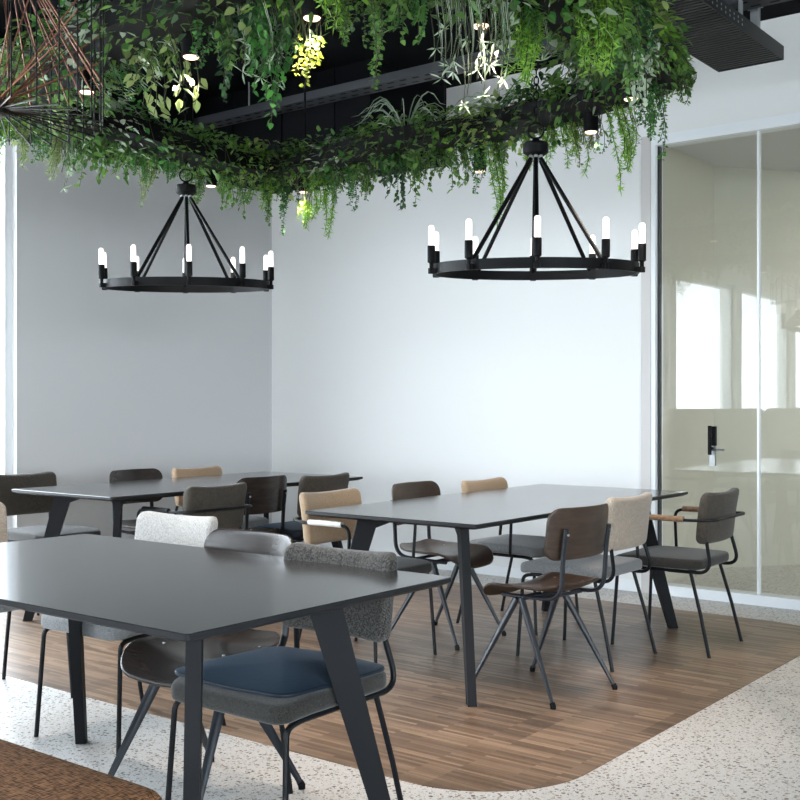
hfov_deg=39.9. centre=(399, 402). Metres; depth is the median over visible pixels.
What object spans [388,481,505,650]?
chair
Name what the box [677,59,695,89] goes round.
trailing vine
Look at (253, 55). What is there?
trailing vine
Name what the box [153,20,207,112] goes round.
pothos plant
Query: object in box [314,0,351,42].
fern
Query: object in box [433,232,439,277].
bulb
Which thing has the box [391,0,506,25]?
leafy plant
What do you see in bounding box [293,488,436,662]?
upholstered armchair
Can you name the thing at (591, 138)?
plant
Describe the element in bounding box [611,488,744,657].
upholstered armchair
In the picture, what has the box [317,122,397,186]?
leafy plant
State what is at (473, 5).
leafy plant
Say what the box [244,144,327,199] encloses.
leafy plant
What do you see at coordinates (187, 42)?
spotlight
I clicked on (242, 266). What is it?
bulb
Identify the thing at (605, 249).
bulb
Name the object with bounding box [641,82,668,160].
plant
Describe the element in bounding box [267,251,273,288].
bulb
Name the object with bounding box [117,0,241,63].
leafy plant
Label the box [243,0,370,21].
leafy plant
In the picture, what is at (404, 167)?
trailing vine
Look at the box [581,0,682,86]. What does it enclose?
leafy plant
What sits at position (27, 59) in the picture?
leafy plant
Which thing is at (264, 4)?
air plant
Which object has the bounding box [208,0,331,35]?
leafy plant
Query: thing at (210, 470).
upholstered chair
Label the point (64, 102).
leafy plant
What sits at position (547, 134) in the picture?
fern
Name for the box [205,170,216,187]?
spotlight
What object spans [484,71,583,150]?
leafy plant
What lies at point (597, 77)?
leafy plant
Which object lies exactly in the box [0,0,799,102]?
ceiling
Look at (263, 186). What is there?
plant
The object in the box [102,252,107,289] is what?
bulb
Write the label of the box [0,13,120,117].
leafy plant
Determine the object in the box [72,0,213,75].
leafy plant
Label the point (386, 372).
wall
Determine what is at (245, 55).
air plant
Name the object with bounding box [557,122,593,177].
fern
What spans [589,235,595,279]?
bulb
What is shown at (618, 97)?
leafy plant
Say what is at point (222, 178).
trailing vine
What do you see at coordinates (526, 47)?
fern
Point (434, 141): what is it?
leafy plant
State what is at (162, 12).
leafy plant
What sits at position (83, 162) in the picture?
trailing vine
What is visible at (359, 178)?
fern
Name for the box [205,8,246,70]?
trailing vine
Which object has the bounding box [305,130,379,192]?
leafy plant
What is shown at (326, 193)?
fern
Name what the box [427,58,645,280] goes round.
ring chandelier
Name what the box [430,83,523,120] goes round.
spider plant
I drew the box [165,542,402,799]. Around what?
upholstered chair
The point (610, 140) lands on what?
plant
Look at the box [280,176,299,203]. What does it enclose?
trailing vine
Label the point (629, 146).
fern
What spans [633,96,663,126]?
plant
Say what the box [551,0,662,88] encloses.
leafy plant
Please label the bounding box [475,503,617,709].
chair
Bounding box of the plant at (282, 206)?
[273,178,290,235]
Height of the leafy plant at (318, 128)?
0.368 m
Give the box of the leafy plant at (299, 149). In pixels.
[260,140,344,195]
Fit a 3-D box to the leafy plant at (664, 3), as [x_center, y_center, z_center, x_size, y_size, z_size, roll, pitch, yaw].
[0.799,-1.495,4.219,0.472,0.400,0.485,0,0,38]
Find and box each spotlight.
[78,69,95,94]
[182,30,199,59]
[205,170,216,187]
[298,177,308,193]
[302,0,321,21]
[471,0,490,29]
[474,146,485,172]
[584,112,597,133]
[623,76,638,101]
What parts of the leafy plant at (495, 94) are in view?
stem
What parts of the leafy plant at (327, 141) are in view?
stem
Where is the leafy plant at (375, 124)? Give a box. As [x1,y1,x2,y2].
[360,109,435,176]
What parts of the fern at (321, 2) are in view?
stem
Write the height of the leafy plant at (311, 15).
0.328 m
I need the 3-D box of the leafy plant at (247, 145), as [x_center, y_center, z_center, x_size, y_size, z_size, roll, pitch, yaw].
[-0.883,-1.366,6.456,0.410,0.312,0.432,0,0,38]
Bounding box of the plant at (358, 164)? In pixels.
[356,162,377,200]
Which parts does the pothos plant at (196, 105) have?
stem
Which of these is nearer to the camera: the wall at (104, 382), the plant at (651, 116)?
the plant at (651, 116)
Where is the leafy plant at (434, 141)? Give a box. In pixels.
[401,105,492,170]
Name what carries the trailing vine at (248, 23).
in the frame
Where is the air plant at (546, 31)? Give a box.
[513,13,551,67]
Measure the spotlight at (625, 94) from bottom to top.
0.140 m
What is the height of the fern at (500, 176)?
0.607 m
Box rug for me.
[0,739,161,799]
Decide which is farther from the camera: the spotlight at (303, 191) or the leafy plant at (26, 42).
the spotlight at (303, 191)
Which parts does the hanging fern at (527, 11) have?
stem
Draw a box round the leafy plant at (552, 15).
[455,0,585,41]
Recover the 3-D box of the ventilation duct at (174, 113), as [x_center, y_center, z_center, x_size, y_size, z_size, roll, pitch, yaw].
[-2.528,-2.014,6.993,0.292,0.569,2.950,0,0,38]
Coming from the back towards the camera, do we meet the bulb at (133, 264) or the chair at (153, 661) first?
the bulb at (133, 264)
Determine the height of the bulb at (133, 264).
0.211 m
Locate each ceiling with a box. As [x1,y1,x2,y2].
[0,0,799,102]
[671,128,799,170]
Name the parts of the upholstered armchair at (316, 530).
backrest, leg, seat, leg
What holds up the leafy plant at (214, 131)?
in the frame
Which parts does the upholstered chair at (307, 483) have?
seat, backrest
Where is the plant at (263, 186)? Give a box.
[260,177,272,225]
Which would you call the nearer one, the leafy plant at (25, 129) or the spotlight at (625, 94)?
the spotlight at (625, 94)
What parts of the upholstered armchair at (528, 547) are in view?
leg, backrest, leg, seat, leg, leg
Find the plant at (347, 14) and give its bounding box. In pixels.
[327,0,362,45]
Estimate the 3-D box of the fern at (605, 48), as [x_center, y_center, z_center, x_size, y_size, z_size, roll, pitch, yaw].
[0.642,-1.382,3.743,0.282,0.583,0.191,0,0,38]
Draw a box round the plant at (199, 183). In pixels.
[183,166,204,205]
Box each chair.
[0,471,100,615]
[0,502,72,697]
[34,511,225,754]
[108,528,304,799]
[109,468,162,538]
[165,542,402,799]
[172,466,268,528]
[237,475,287,533]
[250,472,349,547]
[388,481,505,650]
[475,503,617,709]
[516,492,656,671]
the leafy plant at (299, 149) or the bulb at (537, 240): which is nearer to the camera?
the bulb at (537, 240)
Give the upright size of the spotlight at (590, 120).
0.140 m
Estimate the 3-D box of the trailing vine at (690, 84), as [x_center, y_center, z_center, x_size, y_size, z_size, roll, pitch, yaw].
[1.122,-1.370,4.604,0.224,0.202,0.135,0,0,8]
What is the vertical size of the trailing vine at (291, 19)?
0.376 m
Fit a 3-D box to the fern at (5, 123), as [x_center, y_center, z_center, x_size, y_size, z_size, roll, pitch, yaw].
[-1.774,-1.317,4.914,0.305,0.373,0.155,0,0,10]
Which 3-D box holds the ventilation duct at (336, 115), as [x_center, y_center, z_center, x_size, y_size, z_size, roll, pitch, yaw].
[-0.630,-2.009,8.240,1.762,0.581,0.872,0,0,38]
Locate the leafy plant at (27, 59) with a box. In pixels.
[12,10,130,105]
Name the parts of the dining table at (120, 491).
leg, leg, leg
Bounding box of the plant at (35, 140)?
[22,122,53,164]
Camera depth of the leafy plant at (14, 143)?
5.12 m
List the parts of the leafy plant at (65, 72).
stem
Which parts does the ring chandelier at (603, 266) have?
rod, rod, rod, chain, rod, rod, rod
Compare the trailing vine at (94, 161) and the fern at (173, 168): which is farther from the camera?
the fern at (173, 168)
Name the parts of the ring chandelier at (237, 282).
rod, rod, chain, rod, rod, rod, rod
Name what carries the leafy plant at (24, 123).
in the frame
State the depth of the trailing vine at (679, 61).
4.39 m
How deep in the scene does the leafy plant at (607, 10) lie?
3.67 m
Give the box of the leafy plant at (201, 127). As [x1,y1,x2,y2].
[150,118,220,183]
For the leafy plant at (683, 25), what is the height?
0.389 m
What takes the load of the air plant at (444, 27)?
in the frame
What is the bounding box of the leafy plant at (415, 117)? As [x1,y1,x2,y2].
[388,109,473,178]
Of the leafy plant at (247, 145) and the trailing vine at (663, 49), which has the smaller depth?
the trailing vine at (663, 49)
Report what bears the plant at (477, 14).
in the frame
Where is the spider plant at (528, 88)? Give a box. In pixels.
[487,79,563,111]
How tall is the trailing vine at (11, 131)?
0.318 m
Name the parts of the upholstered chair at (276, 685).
leg, seat, seat, leg, leg, backrest, leg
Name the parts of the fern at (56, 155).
stem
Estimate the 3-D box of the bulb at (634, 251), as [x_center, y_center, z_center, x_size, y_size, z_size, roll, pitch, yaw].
[1.061,-0.679,4.998,0.043,0.211,0.041,0,0,38]
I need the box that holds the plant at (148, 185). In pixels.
[136,152,159,207]
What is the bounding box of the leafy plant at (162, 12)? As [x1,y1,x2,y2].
[147,0,272,50]
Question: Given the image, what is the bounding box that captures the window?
[0,139,11,527]
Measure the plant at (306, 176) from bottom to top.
0.363 m
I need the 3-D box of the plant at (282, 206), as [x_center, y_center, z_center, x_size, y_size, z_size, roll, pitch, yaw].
[-0.681,-1.246,6.559,0.177,0.478,0.176,0,0,38]
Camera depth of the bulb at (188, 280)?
5.64 m
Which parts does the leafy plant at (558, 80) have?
stem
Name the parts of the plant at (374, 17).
stem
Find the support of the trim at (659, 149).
attached to the wall at (386, 372)
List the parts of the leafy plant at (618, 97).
stem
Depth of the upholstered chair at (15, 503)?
6.71 m
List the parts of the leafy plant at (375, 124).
stem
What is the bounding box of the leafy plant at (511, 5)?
[420,0,553,29]
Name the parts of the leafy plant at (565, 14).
stem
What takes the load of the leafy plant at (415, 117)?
in the frame
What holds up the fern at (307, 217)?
in the frame
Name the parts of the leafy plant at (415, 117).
stem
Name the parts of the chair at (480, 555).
leg, backrest, post, post, leg, seat, leg, leg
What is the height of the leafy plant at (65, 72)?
0.366 m
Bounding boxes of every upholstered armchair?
[137,482,251,528]
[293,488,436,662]
[456,477,578,634]
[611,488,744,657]
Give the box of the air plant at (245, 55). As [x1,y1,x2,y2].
[231,5,261,83]
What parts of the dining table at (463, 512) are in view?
leg, leg, leg, leg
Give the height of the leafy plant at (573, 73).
0.425 m
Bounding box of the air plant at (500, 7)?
[474,0,510,100]
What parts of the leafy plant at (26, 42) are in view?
stem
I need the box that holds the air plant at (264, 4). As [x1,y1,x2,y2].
[250,0,286,89]
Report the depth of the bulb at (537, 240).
4.41 m
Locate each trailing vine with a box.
[0,44,37,86]
[0,55,28,117]
[1,118,16,146]
[65,132,93,186]
[72,134,104,184]
[91,138,116,178]
[109,142,133,184]
[141,41,179,79]
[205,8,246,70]
[214,17,237,102]
[217,149,242,210]
[217,171,228,195]
[224,0,287,54]
[236,176,255,218]
[239,3,271,96]
[254,0,295,129]
[272,0,309,69]
[277,0,319,48]
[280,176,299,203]
[347,162,375,193]
[378,156,395,197]
[384,0,426,45]
[391,155,407,210]
[403,149,434,206]
[427,147,449,173]
[445,119,472,193]
[480,0,520,55]
[487,139,508,168]
[569,0,624,50]
[614,1,644,102]
[618,5,659,110]
[638,12,675,74]
[666,34,693,80]
[671,60,696,96]
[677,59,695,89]
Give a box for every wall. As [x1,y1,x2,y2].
[12,139,271,538]
[272,13,799,580]
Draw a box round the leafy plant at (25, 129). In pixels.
[0,95,74,143]
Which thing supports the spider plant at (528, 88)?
in the frame
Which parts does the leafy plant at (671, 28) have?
stem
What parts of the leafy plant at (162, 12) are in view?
stem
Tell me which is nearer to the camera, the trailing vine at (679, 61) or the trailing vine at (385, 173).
the trailing vine at (679, 61)
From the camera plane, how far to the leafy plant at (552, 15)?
3.67 m
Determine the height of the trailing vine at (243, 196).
0.391 m
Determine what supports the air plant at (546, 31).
in the frame
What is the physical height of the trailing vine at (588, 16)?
0.295 m
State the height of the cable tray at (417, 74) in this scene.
0.251 m
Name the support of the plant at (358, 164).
in the frame
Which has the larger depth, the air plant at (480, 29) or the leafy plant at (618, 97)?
the leafy plant at (618, 97)
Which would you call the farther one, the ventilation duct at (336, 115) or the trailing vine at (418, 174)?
the ventilation duct at (336, 115)
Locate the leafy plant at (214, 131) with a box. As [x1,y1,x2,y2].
[185,130,267,195]
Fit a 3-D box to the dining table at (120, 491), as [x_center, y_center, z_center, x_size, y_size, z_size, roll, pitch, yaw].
[-1.206,0.850,6.676,0.890,0.740,2.010,0,0,38]
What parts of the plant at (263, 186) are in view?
stem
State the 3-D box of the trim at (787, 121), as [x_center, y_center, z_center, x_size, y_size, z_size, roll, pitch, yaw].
[4.667,-0.245,4.756,7.657,2.930,0.115,0,0,38]
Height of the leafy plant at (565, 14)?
0.446 m
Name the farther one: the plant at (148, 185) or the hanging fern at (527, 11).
the plant at (148, 185)
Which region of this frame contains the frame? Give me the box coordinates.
[0,0,680,179]
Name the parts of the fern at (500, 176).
stem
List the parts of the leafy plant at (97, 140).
stem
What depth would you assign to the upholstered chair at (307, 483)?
6.63 m
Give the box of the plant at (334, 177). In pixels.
[328,167,345,207]
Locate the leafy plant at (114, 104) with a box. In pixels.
[60,87,153,158]
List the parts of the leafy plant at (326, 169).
stem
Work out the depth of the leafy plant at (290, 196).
6.38 m
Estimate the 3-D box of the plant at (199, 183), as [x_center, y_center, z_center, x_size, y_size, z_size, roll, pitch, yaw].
[-1.133,-1.290,6.239,0.126,0.393,0.228,0,0,-41]
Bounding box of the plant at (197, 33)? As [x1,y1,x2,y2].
[189,18,218,68]
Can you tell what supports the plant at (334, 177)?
in the frame
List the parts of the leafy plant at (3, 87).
stem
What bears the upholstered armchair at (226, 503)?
on the floor
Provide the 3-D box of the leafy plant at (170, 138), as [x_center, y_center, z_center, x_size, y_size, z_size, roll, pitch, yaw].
[-1.314,-1.361,5.792,0.448,0.303,0.425,0,0,19]
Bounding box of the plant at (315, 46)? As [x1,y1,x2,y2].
[291,0,324,87]
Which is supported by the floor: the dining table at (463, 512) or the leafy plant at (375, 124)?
the dining table at (463, 512)
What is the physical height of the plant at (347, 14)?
0.337 m
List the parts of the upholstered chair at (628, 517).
leg, leg, seat, leg, backrest, leg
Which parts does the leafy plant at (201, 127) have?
stem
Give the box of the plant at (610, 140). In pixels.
[594,113,613,153]
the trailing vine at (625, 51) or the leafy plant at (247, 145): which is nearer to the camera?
the trailing vine at (625, 51)
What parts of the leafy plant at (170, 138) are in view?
stem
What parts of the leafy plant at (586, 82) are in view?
stem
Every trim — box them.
[641,136,650,592]
[651,112,799,609]
[657,146,661,545]
[757,131,760,593]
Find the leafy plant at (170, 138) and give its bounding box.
[111,109,192,173]
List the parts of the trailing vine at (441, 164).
stem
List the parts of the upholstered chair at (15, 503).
backrest, seat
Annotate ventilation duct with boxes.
[0,32,192,170]
[193,59,445,193]
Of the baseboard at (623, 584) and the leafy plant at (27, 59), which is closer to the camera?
the leafy plant at (27, 59)
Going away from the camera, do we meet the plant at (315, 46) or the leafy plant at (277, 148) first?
the plant at (315, 46)
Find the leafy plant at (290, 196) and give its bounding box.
[233,137,296,200]
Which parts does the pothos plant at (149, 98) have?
stem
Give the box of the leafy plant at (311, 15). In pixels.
[295,0,416,31]
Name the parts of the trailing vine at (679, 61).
stem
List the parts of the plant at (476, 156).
stem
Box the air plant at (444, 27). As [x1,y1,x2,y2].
[427,0,463,83]
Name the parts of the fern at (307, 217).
stem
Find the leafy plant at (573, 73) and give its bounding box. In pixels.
[539,42,618,126]
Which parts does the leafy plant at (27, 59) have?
stem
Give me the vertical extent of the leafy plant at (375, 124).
0.321 m
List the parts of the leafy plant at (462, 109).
stem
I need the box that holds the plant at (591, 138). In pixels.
[568,117,602,167]
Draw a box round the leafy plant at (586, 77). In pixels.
[573,56,663,112]
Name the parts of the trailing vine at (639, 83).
stem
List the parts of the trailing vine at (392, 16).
stem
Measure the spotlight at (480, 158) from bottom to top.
0.140 m
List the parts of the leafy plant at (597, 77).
stem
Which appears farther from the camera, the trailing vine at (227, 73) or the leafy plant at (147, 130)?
the leafy plant at (147, 130)
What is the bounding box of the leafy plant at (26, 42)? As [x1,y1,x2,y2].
[0,28,82,118]
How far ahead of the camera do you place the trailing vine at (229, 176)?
6.45 m
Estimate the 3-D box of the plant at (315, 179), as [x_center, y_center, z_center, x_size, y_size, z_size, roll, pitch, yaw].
[-0.404,-1.360,6.342,0.200,0.268,0.203,0,0,38]
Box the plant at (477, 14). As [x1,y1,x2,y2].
[439,0,490,42]
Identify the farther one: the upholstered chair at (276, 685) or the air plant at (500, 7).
the air plant at (500, 7)
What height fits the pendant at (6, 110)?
1.519 m
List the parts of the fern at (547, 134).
stem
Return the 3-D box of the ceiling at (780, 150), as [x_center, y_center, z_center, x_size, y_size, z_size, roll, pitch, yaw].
[5.892,-1.790,6.419,7.760,0.080,3.834,0,0,38]
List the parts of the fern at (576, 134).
stem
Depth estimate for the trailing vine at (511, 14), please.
3.64 m
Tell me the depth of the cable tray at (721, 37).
5.70 m
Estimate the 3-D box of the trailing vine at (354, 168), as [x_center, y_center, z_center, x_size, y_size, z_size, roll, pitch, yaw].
[-0.221,-1.323,6.123,0.159,0.316,0.226,0,0,6]
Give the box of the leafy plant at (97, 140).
[31,90,116,156]
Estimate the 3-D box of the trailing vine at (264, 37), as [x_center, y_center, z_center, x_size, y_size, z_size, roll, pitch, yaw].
[-0.432,-1.194,3.628,0.150,0.557,0.216,0,0,10]
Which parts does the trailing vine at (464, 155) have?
stem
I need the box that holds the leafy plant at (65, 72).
[29,0,149,98]
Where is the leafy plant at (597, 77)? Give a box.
[594,1,686,93]
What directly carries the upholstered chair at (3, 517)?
on the floor
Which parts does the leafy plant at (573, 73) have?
stem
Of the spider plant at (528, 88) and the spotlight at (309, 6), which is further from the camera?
the spider plant at (528, 88)
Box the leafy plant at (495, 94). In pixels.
[455,89,552,158]
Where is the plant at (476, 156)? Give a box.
[465,144,488,193]
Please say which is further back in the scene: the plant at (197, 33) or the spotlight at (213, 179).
the spotlight at (213, 179)
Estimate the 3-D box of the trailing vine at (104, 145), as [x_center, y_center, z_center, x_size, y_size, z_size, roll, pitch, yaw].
[-1.483,-1.311,5.585,0.272,0.334,0.152,0,0,38]
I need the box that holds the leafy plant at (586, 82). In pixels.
[563,47,658,120]
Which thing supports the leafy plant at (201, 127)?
in the frame
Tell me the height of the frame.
0.960 m
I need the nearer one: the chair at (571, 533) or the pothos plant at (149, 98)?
the pothos plant at (149, 98)
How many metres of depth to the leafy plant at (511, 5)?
3.61 m
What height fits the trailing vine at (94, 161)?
0.366 m
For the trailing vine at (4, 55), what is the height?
0.322 m
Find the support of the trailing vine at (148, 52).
in the frame
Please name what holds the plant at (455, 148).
in the frame
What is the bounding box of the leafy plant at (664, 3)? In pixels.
[552,0,672,78]
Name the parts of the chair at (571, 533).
leg, post, leg, seat, leg, backrest, leg, post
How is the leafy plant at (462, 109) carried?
in the frame
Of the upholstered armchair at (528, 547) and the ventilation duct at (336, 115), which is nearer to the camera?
the upholstered armchair at (528, 547)
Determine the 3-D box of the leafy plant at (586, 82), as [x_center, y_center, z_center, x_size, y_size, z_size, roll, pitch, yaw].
[0.959,-1.492,4.856,0.454,0.395,0.468,0,0,-28]
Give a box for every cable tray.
[193,0,790,132]
[655,0,783,71]
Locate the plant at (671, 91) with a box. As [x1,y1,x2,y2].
[661,84,691,105]
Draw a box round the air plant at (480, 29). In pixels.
[458,0,493,114]
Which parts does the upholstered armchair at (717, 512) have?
leg, leg, seat, leg, backrest, leg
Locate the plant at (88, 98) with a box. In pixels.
[78,72,114,116]
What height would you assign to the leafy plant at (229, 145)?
0.277 m
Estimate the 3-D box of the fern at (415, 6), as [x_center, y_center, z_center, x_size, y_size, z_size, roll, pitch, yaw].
[0.016,-1.317,3.514,0.199,0.328,0.248,0,0,-28]
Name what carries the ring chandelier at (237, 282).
hanging from the ceiling at (396, 55)
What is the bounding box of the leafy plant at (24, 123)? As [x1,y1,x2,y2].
[0,62,72,133]
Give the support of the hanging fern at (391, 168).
in the frame
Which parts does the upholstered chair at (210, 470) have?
backrest, seat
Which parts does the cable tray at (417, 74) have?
hanger rod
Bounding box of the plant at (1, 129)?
[0,118,10,162]
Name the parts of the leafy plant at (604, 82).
stem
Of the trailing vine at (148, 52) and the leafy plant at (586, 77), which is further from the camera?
the leafy plant at (586, 77)
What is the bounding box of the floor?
[0,565,799,799]
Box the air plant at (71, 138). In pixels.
[57,129,82,192]
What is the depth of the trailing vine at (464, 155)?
5.77 m
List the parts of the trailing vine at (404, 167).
stem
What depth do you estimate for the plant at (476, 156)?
5.76 m
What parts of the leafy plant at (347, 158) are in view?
stem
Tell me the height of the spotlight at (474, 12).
0.140 m
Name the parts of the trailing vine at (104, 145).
stem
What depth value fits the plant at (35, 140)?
5.30 m
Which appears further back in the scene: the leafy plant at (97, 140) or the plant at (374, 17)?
the leafy plant at (97, 140)
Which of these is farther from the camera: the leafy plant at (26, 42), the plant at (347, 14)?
the leafy plant at (26, 42)
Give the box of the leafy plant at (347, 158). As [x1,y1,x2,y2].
[335,115,411,182]
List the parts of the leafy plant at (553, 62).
stem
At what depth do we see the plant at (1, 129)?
5.01 m
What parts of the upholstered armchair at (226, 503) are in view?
backrest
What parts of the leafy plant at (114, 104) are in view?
stem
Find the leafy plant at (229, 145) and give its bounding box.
[163,134,245,187]
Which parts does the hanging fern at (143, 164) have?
stem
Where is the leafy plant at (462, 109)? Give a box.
[437,92,526,165]
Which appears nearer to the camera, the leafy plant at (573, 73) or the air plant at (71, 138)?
the leafy plant at (573, 73)
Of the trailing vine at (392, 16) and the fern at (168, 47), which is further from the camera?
the fern at (168, 47)
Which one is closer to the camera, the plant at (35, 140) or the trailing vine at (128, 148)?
the plant at (35, 140)
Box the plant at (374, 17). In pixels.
[356,0,387,89]
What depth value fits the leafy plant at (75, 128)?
5.19 m
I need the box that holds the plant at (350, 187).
[342,165,359,210]
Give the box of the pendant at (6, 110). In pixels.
[0,0,103,145]
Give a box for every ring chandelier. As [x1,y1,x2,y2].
[98,59,273,292]
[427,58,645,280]
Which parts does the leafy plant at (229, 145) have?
stem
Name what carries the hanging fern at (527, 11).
in the frame
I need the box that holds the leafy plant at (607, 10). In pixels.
[491,0,618,48]
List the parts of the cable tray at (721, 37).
hanger rod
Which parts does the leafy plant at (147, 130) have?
stem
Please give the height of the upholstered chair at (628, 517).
0.791 m
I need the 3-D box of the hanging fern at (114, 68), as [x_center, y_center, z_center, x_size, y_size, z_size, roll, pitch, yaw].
[-1.140,-1.332,4.368,0.297,0.286,0.196,0,0,-42]
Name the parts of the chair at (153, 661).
leg, seat, leg, leg, backrest, leg, post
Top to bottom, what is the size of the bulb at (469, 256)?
0.211 m
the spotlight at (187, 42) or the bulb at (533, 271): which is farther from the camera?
the bulb at (533, 271)
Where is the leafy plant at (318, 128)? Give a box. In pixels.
[282,125,358,193]
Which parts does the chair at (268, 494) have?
post, seat, backrest, post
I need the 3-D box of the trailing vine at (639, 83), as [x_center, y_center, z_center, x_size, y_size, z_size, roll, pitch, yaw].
[0.830,-1.267,4.057,0.256,0.420,0.152,0,0,38]
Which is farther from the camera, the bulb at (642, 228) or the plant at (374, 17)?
the bulb at (642, 228)
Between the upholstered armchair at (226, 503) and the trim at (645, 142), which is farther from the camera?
the trim at (645, 142)
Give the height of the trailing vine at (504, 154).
0.292 m
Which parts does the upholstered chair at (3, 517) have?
backrest, leg, seat, leg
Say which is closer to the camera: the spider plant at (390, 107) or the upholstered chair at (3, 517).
the upholstered chair at (3, 517)
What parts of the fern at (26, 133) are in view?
stem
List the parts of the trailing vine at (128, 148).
stem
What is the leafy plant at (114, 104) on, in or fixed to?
in the frame
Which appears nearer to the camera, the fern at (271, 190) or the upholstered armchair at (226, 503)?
the upholstered armchair at (226, 503)
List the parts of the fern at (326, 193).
stem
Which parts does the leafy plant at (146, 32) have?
stem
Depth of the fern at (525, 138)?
5.52 m
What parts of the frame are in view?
hanger rod, hanger rod, hanger rod, hanger rod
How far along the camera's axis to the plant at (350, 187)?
6.22 m
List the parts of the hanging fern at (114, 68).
stem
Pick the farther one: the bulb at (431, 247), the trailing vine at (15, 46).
the bulb at (431, 247)
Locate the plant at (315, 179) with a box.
[314,171,344,189]
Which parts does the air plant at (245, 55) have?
stem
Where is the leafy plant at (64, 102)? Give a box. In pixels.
[0,54,80,133]
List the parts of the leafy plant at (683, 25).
stem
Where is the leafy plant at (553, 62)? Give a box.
[539,0,648,74]
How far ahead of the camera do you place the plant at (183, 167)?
6.22 m
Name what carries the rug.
on the floor
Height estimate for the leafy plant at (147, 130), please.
0.354 m
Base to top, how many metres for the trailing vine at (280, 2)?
0.309 m
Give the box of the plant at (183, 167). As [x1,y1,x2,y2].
[180,164,206,198]
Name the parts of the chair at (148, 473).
post, seat, backrest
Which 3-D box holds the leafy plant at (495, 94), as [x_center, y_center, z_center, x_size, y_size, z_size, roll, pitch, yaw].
[0.512,-1.357,5.449,0.488,0.297,0.488,0,0,38]
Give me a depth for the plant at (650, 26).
3.92 m
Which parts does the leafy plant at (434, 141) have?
stem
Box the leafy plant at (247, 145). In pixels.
[218,139,279,199]
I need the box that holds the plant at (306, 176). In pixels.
[297,176,310,214]
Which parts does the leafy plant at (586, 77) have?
stem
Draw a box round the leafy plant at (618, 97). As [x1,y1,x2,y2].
[595,10,688,108]
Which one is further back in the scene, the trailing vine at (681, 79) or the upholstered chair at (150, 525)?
the trailing vine at (681, 79)
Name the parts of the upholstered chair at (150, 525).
leg, seat, leg, leg, backrest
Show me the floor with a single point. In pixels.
(513, 740)
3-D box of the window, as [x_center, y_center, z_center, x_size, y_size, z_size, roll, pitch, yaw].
[-3.493,-0.315,6.191,0.110,3.070,2.880,0,0,38]
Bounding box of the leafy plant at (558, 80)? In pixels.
[510,76,612,151]
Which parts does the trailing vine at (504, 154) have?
stem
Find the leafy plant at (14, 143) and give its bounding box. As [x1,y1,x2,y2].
[3,91,73,145]
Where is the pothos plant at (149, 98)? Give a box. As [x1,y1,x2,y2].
[123,42,178,118]
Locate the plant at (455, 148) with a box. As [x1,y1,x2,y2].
[441,119,465,170]
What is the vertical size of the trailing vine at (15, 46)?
0.181 m
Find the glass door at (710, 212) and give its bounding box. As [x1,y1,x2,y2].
[663,148,799,581]
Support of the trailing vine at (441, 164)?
in the frame
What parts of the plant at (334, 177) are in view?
stem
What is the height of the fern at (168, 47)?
0.178 m
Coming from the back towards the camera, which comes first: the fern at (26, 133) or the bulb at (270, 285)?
the bulb at (270, 285)
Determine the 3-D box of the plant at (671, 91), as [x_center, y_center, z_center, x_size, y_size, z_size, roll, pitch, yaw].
[1.125,-1.369,4.703,0.244,0.245,0.116,0,0,21]
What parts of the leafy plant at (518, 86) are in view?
stem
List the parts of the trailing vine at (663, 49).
stem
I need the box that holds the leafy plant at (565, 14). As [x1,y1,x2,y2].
[524,0,639,57]
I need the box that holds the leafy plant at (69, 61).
[42,0,170,89]
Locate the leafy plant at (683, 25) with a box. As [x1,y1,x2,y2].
[595,2,693,99]
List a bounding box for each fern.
[0,106,15,148]
[10,118,33,169]
[37,127,66,180]
[84,59,148,99]
[116,146,157,183]
[134,38,181,56]
[155,157,187,183]
[257,155,274,210]
[294,173,319,230]
[308,145,337,238]
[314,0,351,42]
[345,135,364,183]
[375,154,419,180]
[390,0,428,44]
[483,140,508,229]
[492,2,545,50]
[499,7,546,87]
[521,135,542,170]
[532,97,570,166]
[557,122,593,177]
[571,0,630,78]
[604,104,641,196]
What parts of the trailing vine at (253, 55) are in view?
stem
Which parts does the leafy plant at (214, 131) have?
stem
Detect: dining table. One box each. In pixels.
[0,534,450,799]
[12,471,362,620]
[305,484,687,706]
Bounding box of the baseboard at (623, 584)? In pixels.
[397,555,640,591]
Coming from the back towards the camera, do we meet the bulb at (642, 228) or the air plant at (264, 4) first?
the bulb at (642, 228)
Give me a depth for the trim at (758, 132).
6.66 m
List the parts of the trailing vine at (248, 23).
stem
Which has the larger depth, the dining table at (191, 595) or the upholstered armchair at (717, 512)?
the upholstered armchair at (717, 512)
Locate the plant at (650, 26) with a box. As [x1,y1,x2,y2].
[610,0,656,79]
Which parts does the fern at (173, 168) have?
stem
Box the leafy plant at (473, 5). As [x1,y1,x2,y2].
[345,0,478,27]
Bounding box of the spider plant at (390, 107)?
[351,91,447,136]
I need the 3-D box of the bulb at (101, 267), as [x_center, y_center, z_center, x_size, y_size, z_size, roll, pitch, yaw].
[-1.590,-0.721,5.882,0.037,0.211,0.045,0,0,38]
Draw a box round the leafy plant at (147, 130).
[81,96,178,173]
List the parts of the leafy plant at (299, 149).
stem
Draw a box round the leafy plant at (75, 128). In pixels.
[2,92,93,155]

